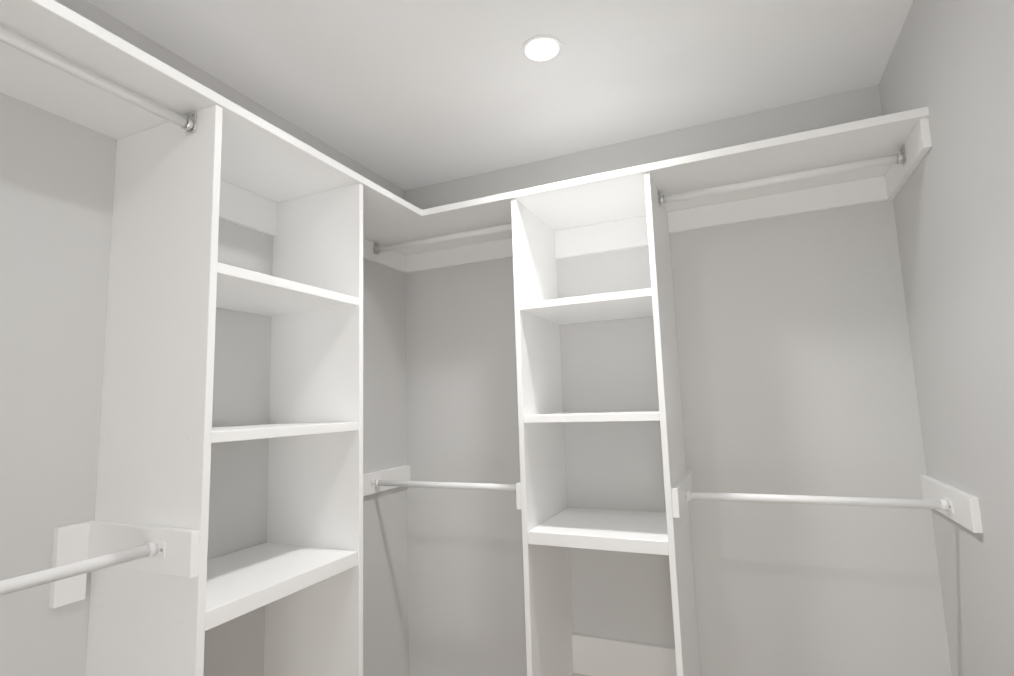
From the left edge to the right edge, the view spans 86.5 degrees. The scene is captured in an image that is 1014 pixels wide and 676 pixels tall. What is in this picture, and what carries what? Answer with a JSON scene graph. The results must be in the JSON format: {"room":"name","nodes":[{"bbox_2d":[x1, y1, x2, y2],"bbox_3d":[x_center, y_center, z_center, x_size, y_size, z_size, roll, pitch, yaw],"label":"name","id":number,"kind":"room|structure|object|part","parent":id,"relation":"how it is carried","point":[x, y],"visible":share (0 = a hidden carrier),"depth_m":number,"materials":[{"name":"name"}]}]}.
{"room":"walk-in closet","nodes":[
{"label":"walk-in closet","id":0,"kind":"room"},
{"bbox_2d":[0,0,408,675],"bbox_3d":[-1.136,0.334,1.163,0.100,2.540,3.050,-5,-8,24],"label":"wall","id":1,"kind":"structure","parent":0,"point":[56,190],"depth_m":1.34,"materials":[{"name":"grey paint"}]},
{"bbox_2d":[0,0,427,675],"bbox_3d":[-0.892,0.310,1.112,0.390,1.798,2.949,-5,-8,24],"label":"closet shelving","id":2,"kind":"object","parent":1,"relation":"attached to","point":[196,162],"depth_m":1.33,"materials":[{"name":"white wood"}]},
{"bbox_3d":[-0.248,-0.425,2.246,0.736,0.053,0.034,-5,-8,24],"label":"hang rod","id":3,"kind":"part","parent":2,"relation":"part of","materials":[{"name":"white metal"}]},
{"bbox_3d":[-0.224,0.582,2.127,0.717,0.034,0.072,-5,-8,24],"label":"hang rod","id":4,"kind":"part","parent":2,"relation":"part of","materials":[{"name":"white metal"}]},
{"bbox_2d":[86,0,913,190],"bbox_3d":[-0.207,-0.993,0.946,2.180,0.080,3.150,-5,-8,24],"label":"ceiling","id":5,"kind":"structure","parent":0,"point":[404,95],"depth_m":1.71,"materials":[{"name":"white paint"}]},
{"bbox_2d":[522,35,561,62],"bbox_3d":[0.106,-0.876,1.635,0.124,0.006,0.124,-5,-8,24],"label":"recessed light","id":6,"kind":"object","parent":5,"relation":"in","point":[541,48],"visible":1,"depth_m":1.63,"materials":[{"name":"white"}]},
{"bbox_2d":[405,84,951,675],"bbox_3d":[0.454,0.407,2.177,2.180,2.540,0.100,-5,-8,24],"label":"wall","id":7,"kind":"structure","parent":0,"point":[795,358],"depth_m":2.00,"materials":[{"name":"grey paint"}]},
{"bbox_2d":[424,106,982,675],"bbox_3d":[0.521,0.356,1.853,1.590,1.798,0.445,-5,-8,24],"label":"closet shelving","id":8,"kind":"object","parent":7,"relation":"attached to","point":[865,161],"depth_m":1.88,"materials":[{"name":"white wood"}]},
{"bbox_3d":[0.862,-0.520,1.759,0.716,0.053,0.034,-5,-8,24],"label":"hang rod","id":9,"kind":"part","parent":8,"relation":"part of","materials":[{"name":"white metal"}]},
{"bbox_3d":[0.904,0.489,1.631,0.697,0.034,0.072,-5,-8,24],"label":"hang rod","id":10,"kind":"part","parent":8,"relation":"part of","materials":[{"name":"white metal"}]},
{"bbox_2d":[879,0,1013,675],"bbox_3d":[0.763,0.170,0.330,0.100,2.540,3.050,-5,-8,24],"label":"wall","id":11,"kind":"structure","parent":0,"point":[950,64],"depth_m":1.32,"materials":[{"name":"grey paint"}]}
]}

